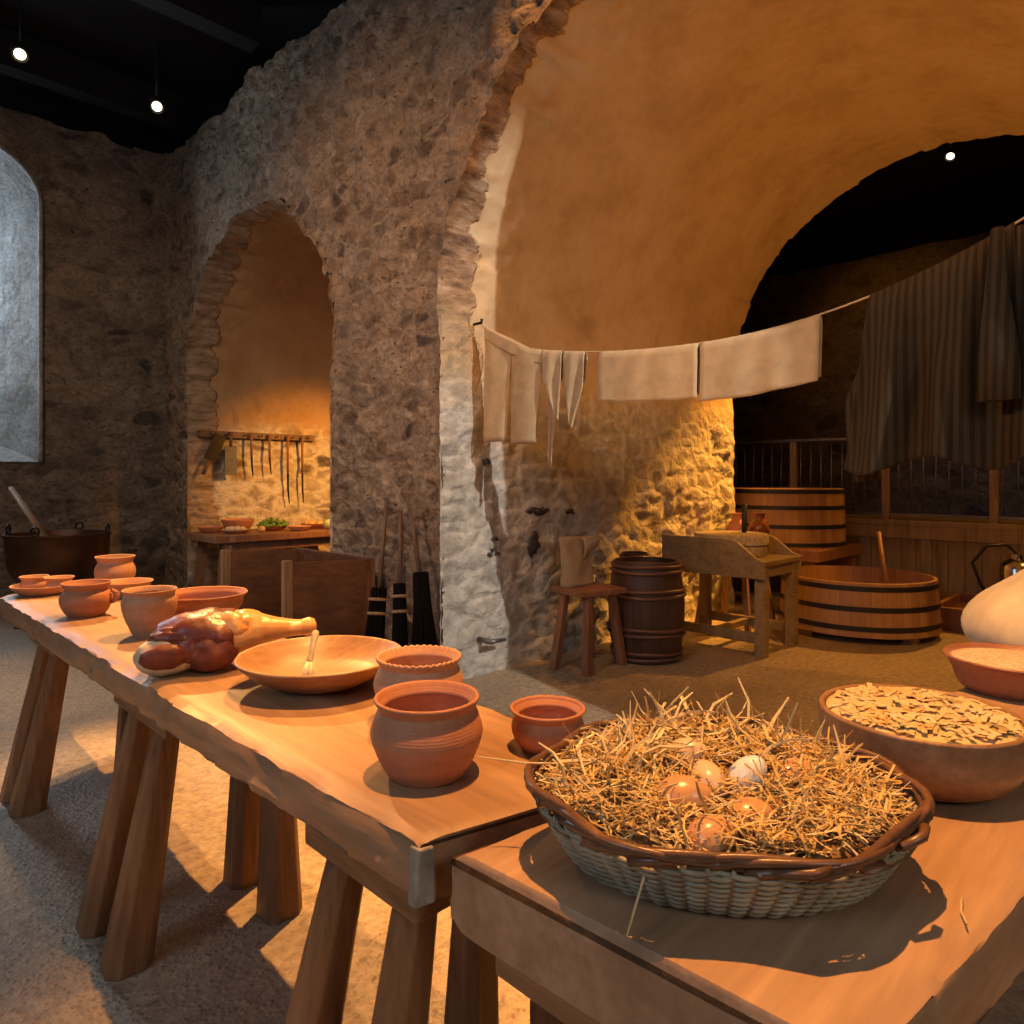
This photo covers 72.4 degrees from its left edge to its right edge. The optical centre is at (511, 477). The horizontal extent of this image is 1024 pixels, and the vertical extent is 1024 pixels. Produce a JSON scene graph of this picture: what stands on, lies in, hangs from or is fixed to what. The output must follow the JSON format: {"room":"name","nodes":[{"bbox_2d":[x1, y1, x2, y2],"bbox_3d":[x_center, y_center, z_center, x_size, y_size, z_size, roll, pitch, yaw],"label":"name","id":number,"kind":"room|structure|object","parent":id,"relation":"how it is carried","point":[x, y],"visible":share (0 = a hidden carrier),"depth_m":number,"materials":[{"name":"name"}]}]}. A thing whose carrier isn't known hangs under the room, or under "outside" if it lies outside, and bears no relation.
{"room":"historic interior","nodes":[
{"label":"historic interior","id":0,"kind":"room"},
{"bbox_2d":[0,105,167,612],"bbox_3d":[-6.121,-1.176,5.661,6.350,4.971,0.115,0,0,-45],"label":"wall","id":1,"kind":"structure","parent":0,"point":[105,264],"depth_m":7.40,"materials":[{"name":"grey stone"}]},
{"bbox_2d":[0,145,42,461],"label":"window","id":2,"kind":"structure","parent":1,"relation":"in","point":[18,196],"depth_m":7.08,"materials":[{"name":"grey glass"}]},
{"bbox_2d":[0,94,284,461],"bbox_3d":[-3.818,-1.590,10.182,16.400,5.800,0.200,0,0,-45],"label":"wall","id":3,"kind":"structure","parent":0,"point":[65,121],"depth_m":8.57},
{"bbox_2d":[186,199,439,586],"bbox_3d":[-1.618,-0.571,7.125,2.212,3.761,2.959,0,0,-45],"label":"arched alcove","id":4,"kind":"object","parent":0,"point":[260,345],"visible":0.34,"depth_m":7.66,"materials":[{"name":"beige stone"}]},
{"bbox_2d":[197,430,314,441],"bbox_3d":[-2.818,-0.470,7.838,1.350,0.070,0.109,0,0,-45],"label":"tool rack","id":5,"kind":"object","parent":4,"relation":"attached to","point":[200,433],"visible":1,"depth_m":7.81,"materials":[{"name":"brown wood"}]},
{"bbox_2d":[201,432,225,474],"bbox_3d":[-3.166,-0.258,7.434,0.266,0.455,0.044,0,0,-45],"label":"cleaver","id":6,"kind":"object","parent":5,"relation":"hanging from","point":[217,442],"visible":1,"depth_m":7.44,"materials":[{"name":"black metal"}]},
{"bbox_2d":[225,432,236,474],"bbox_3d":[-3.030,-0.260,7.541,0.130,0.460,0.040,0,0,-45],"label":"cleaver","id":7,"kind":"object","parent":5,"relation":"hanging from","point":[230,451],"visible":1,"depth_m":7.54,"materials":[{"name":"metal"}]},
{"bbox_2d":[250,434,253,475],"bbox_3d":[-2.874,-0.255,7.726,0.033,0.470,0.032,0,0,-45],"label":"tool","id":8,"kind":"object","parent":5,"relation":"hanging from","point":[251,435],"visible":1,"depth_m":7.72,"materials":[{"name":"red wood"}]},
{"bbox_2d":[268,434,271,473],"bbox_3d":[-2.725,-0.265,7.874,0.033,0.450,0.032,0,0,-45],"label":"tool","id":9,"kind":"object","parent":5,"relation":"hanging from","point":[269,435],"visible":1,"depth_m":7.87,"materials":[{"name":"red wood"}]},
{"bbox_2d":[287,435,289,502],"bbox_3d":[-2.570,-0.100,8.030,0.033,0.780,0.032,0,0,-45],"label":"tool","id":10,"kind":"object","parent":5,"relation":"hanging from","point":[287,435],"visible":1,"depth_m":8.02,"materials":[{"name":"red wood"}]},
{"bbox_2d":[301,436,303,502],"bbox_3d":[-2.443,-0.100,8.157,0.033,0.780,0.032,0,0,-45],"label":"tool","id":11,"kind":"object","parent":5,"relation":"hanging from","point":[302,437],"visible":1,"depth_m":8.15,"materials":[{"name":"red wood"}]},
{"bbox_2d":[162,0,557,645],"bbox_3d":[0.793,-1.181,3.176,0.152,5.000,13.370,0,0,-45],"label":"wall","id":12,"kind":"structure","parent":0,"point":[365,123],"depth_m":4.99,"materials":[{"name":"grey stone"}]},
{"bbox_2d":[0,583,1023,1023],"bbox_3d":[1.556,1.310,4.808,16.200,0.001,15.000,0,0,-45],"label":"floor","id":13,"kind":"structure","parent":0,"point":[215,961],"depth_m":2.44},
{"bbox_2d":[1,521,111,628],"bbox_3d":[-3.981,0.858,6.145,0.820,0.914,0.820,0,0,-45],"label":"cauldron","id":14,"kind":"object","parent":13,"relation":"on","point":[70,551],"visible":0.74,"depth_m":5.85,"materials":[{"name":"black metal"}]},
{"bbox_2d":[8,486,48,535],"bbox_3d":[-4.283,0.330,6.232,0.459,0.510,0.100,0,0,19],"label":"paddle","id":15,"kind":"object","parent":14,"relation":"on","point":[21,503],"visible":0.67,"depth_m":6.21,"materials":[{"name":"brown wood"}]},
{"bbox_2d":[185,527,329,586],"bbox_3d":[-2.560,0.935,7.481,1.520,0.750,0.780,0,0,-45],"label":"side table","id":16,"kind":"object","parent":13,"relation":"on","point":[253,539],"visible":0.46,"depth_m":7.17,"materials":[{"name":"red wood"}]},
{"bbox_2d":[197,525,223,532],"bbox_3d":[-3.097,0.528,7.198,0.261,0.064,0.260,0,0,-45],"label":"dish","id":17,"kind":"object","parent":16,"relation":"on","point":[213,528],"visible":0.99,"depth_m":7.12,"materials":[{"name":"ceramic"}]},
{"bbox_2d":[222,528,249,533],"bbox_3d":[-2.807,0.541,7.121,0.280,0.039,0.281,0,0,-45],"label":"dish","id":18,"kind":"object","parent":16,"relation":"on","point":[247,529],"visible":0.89,"depth_m":7.02,"materials":[{"name":"ceramic"}]},
{"bbox_2d":[221,518,254,528],"bbox_3d":[-2.907,0.498,7.418,0.339,0.124,0.340,0,0,-45],"label":"clay bowl","id":19,"kind":"object","parent":16,"relation":"on","point":[242,522],"visible":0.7,"depth_m":7.30,"materials":[{"name":"ceramic"}]},
{"bbox_2d":[258,526,265,531],"bbox_3d":[-2.580,0.526,7.220,0.078,0.070,0.080,0,0,-45],"label":"onion","id":20,"kind":"object","parent":16,"relation":"on","point":[260,528],"visible":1,"depth_m":7.19,"materials":[{"name":"orange food"}]},
{"bbox_2d":[257,526,285,530],"bbox_3d":[-2.574,0.536,7.523,0.320,0.049,0.321,0,0,-45],"label":"dish","id":21,"kind":"object","parent":16,"relation":"on","point":[276,528],"visible":0.48,"depth_m":7.42,"materials":[{"name":"ceramic"}]},
{"bbox_2d":[257,517,288,527],"bbox_3d":[-2.559,0.470,7.508,0.344,0.114,0.335,0,0,-45],"label":"bunch","id":22,"kind":"object","parent":21,"relation":"in","point":[266,523],"visible":0.97,"depth_m":7.44,"materials":[{"name":"green plant"}]},
{"bbox_2d":[288,525,310,530],"bbox_3d":[-2.255,0.533,7.431,0.242,0.054,0.240,0,0,-45],"label":"dish","id":23,"kind":"object","parent":16,"relation":"on","point":[291,527],"visible":1,"depth_m":7.35,"materials":[{"name":"ceramic"}]},
{"bbox_2d":[300,523,323,528],"bbox_3d":[-2.206,0.531,7.806,0.300,0.059,0.301,0,0,-45],"label":"dish","id":24,"kind":"object","parent":16,"relation":"on","point":[313,526],"visible":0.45,"depth_m":7.70,"materials":[{"name":"ceramic"}]},
{"bbox_2d":[323,517,329,528],"bbox_3d":[-1.994,0.490,7.623,0.124,0.136,0.124,0,0,-45],"label":"turnip","id":25,"kind":"object","parent":16,"relation":"on","point":[326,523],"visible":0.62,"depth_m":7.58,"materials":[{"name":"beige food"}]},
{"bbox_2d":[0,594,563,1023],"bbox_3d":[-1.104,0.919,2.326,0.648,0.781,3.432,0,0,-45],"label":"trestle table","id":26,"kind":"object","parent":13,"relation":"on","point":[312,759],"visible":0.64,"depth_m":1.52,"materials":[{"name":"brown wood"}]},
{"bbox_2d":[9,583,62,596],"bbox_3d":[-2.143,0.507,3.196,0.252,0.045,0.251,0,0,-45],"label":"plate","id":27,"kind":"object","parent":26,"relation":"on","point":[47,591],"visible":0.5,"depth_m":3.10,"materials":[{"name":"ceramic"}]},
{"bbox_2d":[18,574,49,587],"bbox_3d":[-2.194,0.484,3.215,0.120,0.068,0.120,0,0,-45],"label":"clay cup","id":28,"kind":"object","parent":27,"relation":"on","point":[36,580],"visible":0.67,"depth_m":3.18,"materials":[{"name":"ceramic"}]},
{"bbox_2d":[43,575,74,592],"bbox_3d":[-2.064,0.484,3.191,0.120,0.068,0.120,0,0,-45],"label":"clay cup","id":29,"kind":"object","parent":27,"relation":"on","point":[51,581],"visible":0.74,"depth_m":3.15,"materials":[{"name":"ceramic"}]},
{"bbox_2d":[58,579,118,618],"bbox_3d":[-1.638,0.465,2.701,0.188,0.129,0.180,0,0,-45],"label":"clay pot","id":30,"kind":"object","parent":26,"relation":"on","point":[86,598],"visible":1,"depth_m":2.64,"materials":[{"name":"ceramic"}]},
{"bbox_2d":[94,554,135,579],"bbox_3d":[-1.980,0.459,3.493,0.183,0.141,0.184,0,0,-31],"label":"clay pot","id":31,"kind":"object","parent":26,"relation":"on","point":[113,566],"visible":0.88,"depth_m":3.43,"materials":[{"name":"ceramic"}]},
{"bbox_2d":[108,577,153,597],"bbox_3d":[-1.726,0.495,3.140,0.212,0.069,0.211,0,0,19],"label":"dish","id":32,"kind":"object","parent":26,"relation":"on","point":[119,584],"visible":0.52,"depth_m":3.14,"materials":[{"name":"ceramic"}]},
{"bbox_2d":[121,585,177,636],"bbox_3d":[-1.233,0.453,2.381,0.172,0.153,0.172,0,0,37],"label":"clay pot","id":33,"kind":"object","parent":26,"relation":"on","point":[143,608],"visible":0.95,"depth_m":2.32,"materials":[{"name":"ceramic"}]},
{"bbox_2d":[174,586,247,615],"bbox_3d":[-1.166,0.480,2.637,0.322,0.099,0.323,0,0,-31],"label":"clay bowl","id":34,"kind":"object","parent":26,"relation":"on","point":[190,599],"visible":0.57,"depth_m":2.66,"materials":[{"name":"ceramic"}]},
{"bbox_2d":[133,607,316,676],"bbox_3d":[-0.798,0.447,1.980,0.475,0.164,0.220,0,0,-22],"label":"ham leg","id":35,"kind":"object","parent":26,"relation":"on","point":[209,639],"visible":0.98,"depth_m":1.88,"materials":[{"name":"brown food"}]},
{"bbox_2d":[233,635,399,693],"bbox_3d":[-0.491,0.490,1.800,0.418,0.080,0.419,0,0,1],"label":"wooden bowl","id":36,"kind":"object","parent":26,"relation":"on","point":[341,662],"visible":0.84,"depth_m":1.88,"materials":[{"name":"brown wood"}]},
{"bbox_2d":[300,630,318,675],"bbox_3d":[-0.515,0.452,1.805,0.034,0.095,0.116,0,0,1],"label":"brush","id":37,"kind":"object","parent":36,"relation":"in","point":[307,668],"visible":0.88,"depth_m":1.80,"materials":[{"name":"brown wood"}]},
{"bbox_2d":[373,645,463,694],"bbox_3d":[-0.203,0.457,1.526,0.195,0.146,0.196,0,0,-45],"label":"clay pot","id":38,"kind":"object","parent":26,"relation":"on","point":[398,665],"visible":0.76,"depth_m":1.49,"materials":[{"name":"ceramic"}]},
{"bbox_2d":[370,680,482,788],"bbox_3d":[-0.153,0.460,1.260,0.199,0.140,0.200,0,0,37],"label":"clay pot","id":39,"kind":"object","parent":26,"relation":"on","point":[425,734],"visible":1,"depth_m":1.19,"materials":[{"name":"ceramic"}]},
{"bbox_2d":[510,695,585,754],"bbox_3d":[0.071,0.490,1.379,0.149,0.080,0.150,0,0,-26],"label":"clay pot","id":40,"kind":"object","parent":26,"relation":"on","point":[536,719],"visible":0.91,"depth_m":1.34,"materials":[{"name":"ceramic"}]},
{"bbox_2d":[221,547,374,638],"bbox_3d":[-1.559,0.925,5.005,0.538,0.770,1.242,0,0,-45],"label":"wooden bin","id":41,"kind":"object","parent":13,"relation":"on","point":[333,589],"visible":0.41,"depth_m":4.72,"materials":[{"name":"brown wood"}]},
{"bbox_2d":[365,502,388,638],"bbox_3d":[-0.824,0.731,4.383,0.152,1.151,0.402,0,0,19],"label":"broom","id":42,"kind":"object","parent":13,"relation":"on","point":[375,626],"visible":0.61,"depth_m":4.34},
{"bbox_2d":[391,510,407,646],"bbox_3d":[-0.681,0.754,4.308,0.122,1.098,0.393,0,0,-6],"label":"broom","id":43,"kind":"object","parent":13,"relation":"on","point":[399,617],"visible":0.62,"depth_m":4.26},
{"bbox_2d":[405,495,437,645],"bbox_3d":[-0.579,0.705,4.176,0.219,1.202,0.515,0,0,-40],"label":"broom","id":44,"kind":"object","parent":13,"relation":"on","point":[423,625],"visible":0.6,"depth_m":4.15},
{"bbox_2d":[549,582,626,676],"bbox_3d":[0.530,1.032,4.858,0.477,0.555,0.425,0,0,-45],"label":"wooden stool","id":45,"kind":"object","parent":13,"relation":"on","point":[587,593],"visible":1,"depth_m":4.79,"materials":[{"name":"red wood"}]},
{"bbox_2d":[558,534,599,587],"bbox_3d":[0.460,0.578,4.924,0.327,0.362,0.159,0,0,-45],"label":"bag","id":46,"kind":"object","parent":45,"relation":"on","point":[575,550],"visible":1,"depth_m":4.89,"materials":[{"name":"beige fabric"}]},
{"bbox_2d":[619,551,650,556],"bbox_3d":[0.976,0.950,5.558,0.267,0.720,0.267,0,0,4],"label":"barrel","id":47,"kind":"object","parent":13,"relation":"on","point":[624,553],"visible":0.12,"depth_m":5.52,"materials":[{"name":"brown wood"}]},
{"bbox_2d":[606,556,686,664],"bbox_3d":[0.983,0.955,5.127,0.579,0.710,0.579,0,0,-4],"label":"barrel","id":48,"kind":"object","parent":13,"relation":"on","point":[652,607],"visible":0.94,"depth_m":4.89,"materials":[{"name":"brown wood"}]},
{"bbox_2d":[662,530,801,658],"bbox_3d":[1.740,0.882,5.558,0.650,0.855,0.860,0,0,-45],"label":"bench","id":49,"kind":"object","parent":13,"relation":"on","point":[705,556],"visible":0.84,"depth_m":5.38,"materials":[{"name":"brown wood"}]},
{"bbox_2d":[694,504,768,557],"bbox_3d":[1.741,0.407,5.558,0.569,0.400,0.568,0,0,-45],"label":"quern","id":50,"kind":"object","parent":49,"relation":"on","point":[756,543],"visible":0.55,"depth_m":5.36,"materials":[{"name":"stone"}]},
{"bbox_2d":[695,576,775,631],"bbox_3d":[2.001,0.927,6.272,0.524,0.765,0.524,0,0,-45],"label":"stool","id":51,"kind":"object","parent":13,"relation":"on","point":[745,581],"visible":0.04,"depth_m":6.25,"materials":[{"name":"brown wood"}]},
{"bbox_2d":[727,513,747,530],"bbox_3d":[2.009,0.428,6.236,0.183,0.233,0.181,0,0,-1],"label":"jug","id":52,"kind":"object","parent":51,"relation":"on","point":[734,524],"visible":0.56,"depth_m":6.19,"materials":[{"name":"ceramic"}]},
{"bbox_2d":[748,513,769,533],"bbox_3d":[2.207,0.428,6.251,0.183,0.233,0.181,0,0,-1],"label":"jug","id":53,"kind":"object","parent":51,"relation":"on","point":[759,523],"visible":0.8,"depth_m":6.20,"materials":[{"name":"brown ceramic"}]},
{"bbox_2d":[450,687,1023,1023],"bbox_3d":[1.033,0.919,1.462,2.364,0.781,0.532,0,0,-35],"label":"trestle table","id":54,"kind":"object","parent":13,"relation":"on","point":[906,952],"visible":0.45,"depth_m":0.83,"materials":[{"name":"brown wood"}]},
{"bbox_2d":[524,716,934,918],"bbox_3d":[0.286,0.461,0.975,0.537,0.132,0.413,0,0,11],"label":"wicker basket","id":55,"kind":"object","parent":54,"relation":"on","point":[771,886],"visible":0.52,"depth_m":0.82,"materials":[{"name":"brown wicker"}]},
{"bbox_2d":[478,677,916,935],"bbox_3d":[0.272,0.417,0.963,0.497,0.204,0.428,0,0,-30],"label":"straw","id":56,"kind":"object","parent":55,"relation":"in","point":[613,784],"visible":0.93,"depth_m":0.93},
{"bbox_2d":[656,775,712,815],"bbox_3d":[0.224,0.419,0.914,0.072,0.058,0.058,0,0,31],"label":"egg","id":57,"kind":"object","parent":56,"relation":"on","point":[686,785],"visible":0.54,"depth_m":0.90,"materials":[{"name":"brown food"}]},
{"bbox_2d":[669,738,707,769],"bbox_3d":[0.256,0.403,1.020,0.057,0.047,0.045,0,0,31],"label":"egg","id":58,"kind":"object","parent":56,"relation":"on","point":[698,744],"visible":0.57,"depth_m":1.00,"materials":[{"name":"beige food"}]},
{"bbox_2d":[690,759,727,798],"bbox_3d":[0.268,0.417,0.961,0.050,0.052,0.060,0,0,-21],"label":"egg","id":59,"kind":"object","parent":56,"relation":"on","point":[708,769],"visible":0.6,"depth_m":0.94,"materials":[{"name":"food"}]},
{"bbox_2d":[687,814,737,851],"bbox_3d":[0.242,0.433,0.841,0.067,0.052,0.052,0,0,-16],"label":"egg","id":60,"kind":"object","parent":56,"relation":"on","point":[708,821],"visible":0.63,"depth_m":0.82,"materials":[{"name":"brown food"}]},
{"bbox_2d":[727,755,767,792],"bbox_3d":[0.324,0.412,0.966,0.051,0.060,0.051,0,0,-26],"label":"egg","id":61,"kind":"object","parent":56,"relation":"on","point":[738,768],"visible":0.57,"depth_m":0.95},
{"bbox_2d":[726,797,776,834],"bbox_3d":[0.301,0.430,0.882,0.067,0.052,0.052,0,0,-18],"label":"egg","id":62,"kind":"object","parent":56,"relation":"on","point":[758,804],"visible":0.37,"depth_m":0.87,"materials":[{"name":"brown food"}]},
{"bbox_2d":[768,758,815,790],"bbox_3d":[0.391,0.419,0.975,0.070,0.055,0.054,0,0,-18],"label":"egg","id":63,"kind":"object","parent":56,"relation":"on","point":[804,762],"visible":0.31,"depth_m":0.96,"materials":[{"name":"brown food"}]},
{"bbox_2d":[819,682,1023,802],"bbox_3d":[0.725,0.467,1.247,0.340,0.127,0.340,0,0,-45],"label":"dish","id":64,"kind":"object","parent":54,"relation":"on","point":[961,748],"visible":0.99,"depth_m":1.14,"materials":[{"name":"brown ceramic"}]},
{"bbox_2d":[960,897,967,924],"bbox_3d":[0.549,0.526,0.854,0.006,0.005,0.058,0,0,28],"label":"stalk","id":65,"kind":"object","parent":54,"relation":"on","point":[961,901],"visible":1,"depth_m":0.85,"materials":[{"name":"yellow plant"}]},
{"bbox_2d":[942,642,1023,701],"bbox_3d":[1.250,0.488,1.746,0.303,0.084,0.304,0,0,38],"label":"clay bowl","id":66,"kind":"object","parent":54,"relation":"on","point":[995,670],"visible":1,"depth_m":1.71,"materials":[{"name":"orange ceramic"}]},
{"bbox_2d":[958,567,1023,645],"bbox_3d":[1.695,0.309,2.065,0.610,0.440,0.681,0,0,0],"label":"sack","id":67,"kind":"object","parent":54,"relation":"on","point":[995,614],"visible":0.77,"depth_m":2.06,"materials":[{"name":"fabric"}]},
{"bbox_2d":[769,543,861,583],"bbox_3d":[2.956,1.010,7.580,1.180,0.600,1.180,0,0,-45],"label":"stand","id":68,"kind":"object","parent":13,"relation":"on","point":[810,557],"visible":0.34,"depth_m":6.99,"materials":[{"name":"red wood"}]},
{"bbox_2d":[734,487,846,548],"bbox_3d":[2.956,0.407,7.580,1.210,0.604,1.210,0,0,-45],"label":"mash vat","id":69,"kind":"object","parent":68,"relation":"on","point":[798,517],"visible":0.66,"depth_m":7.04,"materials":[{"name":"brown wood"}]},
{"bbox_2d":[778,565,941,644],"bbox_3d":[2.977,1.068,6.046,1.262,0.484,1.262,0,0,-45],"label":"tub","id":70,"kind":"object","parent":13,"relation":"on","point":[847,601],"visible":0.91,"depth_m":5.54,"materials":[{"name":"brown wood"}]},
{"bbox_2d":[876,531,888,583],"bbox_3d":[3.217,0.813,6.090,0.099,0.669,0.459,0,0,18],"label":"paddle","id":71,"kind":"object","parent":70,"relation":"in","point":[884,580],"visible":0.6,"depth_m":6.16,"materials":[{"name":"brown wood"}]},
{"bbox_2d":[731,514,1023,600],"bbox_3d":[5.339,0.875,7.177,1.600,0.870,7.600,0,0,-45],"label":"wooden partition","id":72,"kind":"object","parent":13,"relation":"on","point":[944,549],"visible":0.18,"depth_m":7.10,"materials":[{"name":"brown wood"}]},
{"bbox_2d":[735,437,1023,523],"bbox_3d":[4.526,-0.004,6.930,0.070,0.896,6.000,0,0,-45],"label":"guard railing","id":73,"kind":"object","parent":72,"relation":"on","point":[994,517],"visible":0.41,"depth_m":7.42,"materials":[{"name":"brown wood"}]},
{"bbox_2d":[940,593,974,632],"bbox_3d":[4.278,1.210,6.117,0.980,0.200,0.880,0,0,-45],"label":"wooden box","id":74,"kind":"object","parent":13,"relation":"on","point":[950,606],"visible":0.32,"depth_m":6.00,"materials":[{"name":"red wood"}]},
{"bbox_2d":[970,543,1023,590],"bbox_3d":[4.231,0.873,6.036,0.240,0.634,0.433,0,0,-45],"label":"kettle","id":75,"kind":"object","parent":74,"relation":"on","point":[1008,567],"visible":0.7,"depth_m":5.96,"materials":[{"name":"black paint"}]},
{"bbox_2d":[0,0,1023,236],"bbox_3d":[1.626,-4.440,4.738,16.400,0.100,15.600,0,0,-45],"label":"ceiling","id":76,"kind":"structure","parent":0,"point":[205,71],"depth_m":7.69,"materials":[{"name":"black"}]},
{"bbox_2d":[10,0,28,62],"bbox_3d":[-3.974,-3.668,5.648,0.132,0.643,0.188,0,0,-45],"label":"spot lamp","id":77,"kind":"object","parent":76,"relation":"hanging from","point":[19,51],"visible":1,"depth_m":5.61,"materials":[{"name":"black paint"}]},
{"bbox_2d":[149,41,164,113],"bbox_3d":[-3.269,-3.666,6.446,0.124,0.647,0.191,0,0,-27],"label":"spot lamp","id":78,"kind":"object","parent":76,"relation":"hanging from","point":[156,104],"visible":1,"depth_m":6.39,"materials":[{"name":"black paint"}]},
{"bbox_2d":[944,143,957,161],"bbox_3d":[5.205,-4.070,8.293,0.184,0.640,0.130,0,0,-45],"label":"spot lamp","id":79,"kind":"object","parent":76,"relation":"hanging from","point":[951,153],"visible":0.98,"depth_m":8.26,"materials":[{"name":"black paint"}]},
{"bbox_2d":[436,0,1023,678],"bbox_3d":[2.173,-0.746,4.465,3.812,4.112,3.705,0,0,-45],"label":"archway","id":80,"kind":"object","parent":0,"point":[635,172],"visible":0.86,"depth_m":4.87,"materials":[{"name":"beige paint"}]},
{"bbox_2d":[473,319,482,325],"bbox_3d":[-0.217,-1.008,4.531,0.020,0.037,0.085,0,0,-45],"label":"iron hook","id":81,"kind":"object","parent":80,"relation":"attached to","point":[481,320],"visible":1,"depth_m":4.52,"materials":[{"name":"black metal"}]},
{"bbox_2d":[481,217,1023,352],"bbox_3d":[0.994,-0.952,3.320,0.008,0.601,3.374,0,0,-45],"label":"clothesline","id":82,"kind":"object","parent":81,"relation":"hanging from","point":[1021,219],"visible":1,"depth_m":2.95,"materials":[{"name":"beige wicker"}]},
{"bbox_2d":[483,326,542,443],"bbox_3d":[0.005,-0.592,4.311,0.072,0.761,0.513,0,0,-45],"label":"hanging cloth","id":83,"kind":"object","parent":82,"relation":"hanging from","point":[508,363],"visible":1,"depth_m":4.29,"materials":[{"name":"beige fabric"}]},
{"bbox_2d":[541,350,562,420],"bbox_3d":[0.239,-0.544,4.075,0.052,0.427,0.156,0,0,-45],"label":"stocking","id":84,"kind":"object","parent":82,"relation":"hanging from","point":[552,360],"visible":0.98,"depth_m":4.05,"materials":[{"name":"beige fabric"}]},
{"bbox_2d":[548,398,555,465],"bbox_3d":[0.244,-0.400,4.147,0.028,0.660,0.114,0,0,-45],"label":"strip","id":85,"kind":"object","parent":82,"relation":"hanging from","point":[551,415],"visible":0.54,"depth_m":4.16,"materials":[{"name":"beige fabric"}]},
{"bbox_2d":[563,351,587,428],"bbox_3d":[0.355,-0.503,3.958,0.052,0.453,0.156,0,0,-45],"label":"stocking","id":86,"kind":"object","parent":82,"relation":"hanging from","point":[574,362],"visible":1,"depth_m":3.94,"materials":[{"name":"beige fabric"}]},
{"bbox_2d":[598,342,699,401],"bbox_3d":[0.696,-0.541,3.617,0.046,0.307,0.604,0,0,-45],"label":"linen towel","id":87,"kind":"object","parent":82,"relation":"hanging from","point":[669,372],"visible":0.99,"depth_m":3.58,"materials":[{"name":"beige fabric"}]},
{"bbox_2d":[700,314,821,401],"bbox_3d":[1.119,-0.536,3.193,0.047,0.336,0.567,0,0,-45],"label":"linen towel","id":88,"kind":"object","parent":82,"relation":"hanging from","point":[787,355],"visible":1,"depth_m":3.16,"materials":[{"name":"beige fabric"}]},
{"bbox_2d":[844,222,1023,482],"bbox_3d":[1.653,-0.490,2.627,0.289,1.025,0.844,0,0,-45],"label":"tunic","id":89,"kind":"object","parent":82,"relation":"hanging from","point":[940,375],"visible":1,"depth_m":2.59,"materials":[{"name":"grey fabric"}]},
{"bbox_2d":[1016,224,1023,365],"bbox_3d":[1.874,-0.650,2.411,0.066,0.705,0.224,0,0,-45],"label":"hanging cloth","id":90,"kind":"object","parent":89,"relation":"attached to","point":[1020,228],"depth_m":2.49,"materials":[{"name":"fabric"}]},
{"bbox_2d":[477,637,505,644],"bbox_3d":[-0.135,1.070,4.641,0.149,0.036,0.127,0,0,-45],"label":"iron bracket","id":91,"kind":"object","parent":80,"relation":"attached to","point":[479,639],"visible":1,"depth_m":4.60,"materials":[{"name":"grey metal"}]},
{"bbox_2d":[482,458,574,557],"bbox_3d":[0.141,0.221,4.970,0.958,0.712,0.061,0,0,-45],"label":"stones","id":92,"kind":"object","parent":80,"relation":"attached to","point":[533,546],"depth_m":4.96},
{"bbox_2d":[732,226,1023,516],"bbox_3d":[6.931,-1.165,10.325,0.087,4.950,14.800,0,0,-45],"label":"wall","id":93,"kind":"structure","parent":0,"point":[815,409],"depth_m":11.80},
{"bbox_2d":[763,181,1023,277],"bbox_3d":[7.460,-1.590,10.571,0.200,5.800,15.400,0,0,-45],"label":"wall","id":94,"kind":"structure","parent":0,"point":[965,216],"depth_m":11.45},
{"bbox_3d":[-3.762,-1.590,-1.358,0.200,5.800,14.000,0,0,-45],"label":"wall","id":95,"kind":"structure","parent":0,"visible":0},
{"bbox_2d":[0,28,177,129],"bbox_3d":[-6.081,-4.140,5.657,6.400,0.340,0.200,0,0,-45],"label":"ceiling beam","id":96,"kind":"structure","parent":95,"relation":"attached to","point":[51,68],"depth_m":7.24,"materials":[{"name":"black wood"}]},
{"bbox_2d":[132,0,260,52],"bbox_3d":[-4.632,-4.140,4.207,6.400,0.340,0.200,0,0,-45],"label":"ceiling beam","id":97,"kind":"structure","parent":95,"relation":"attached to","point":[237,23],"depth_m":6.18,"materials":[{"name":"black wood"}]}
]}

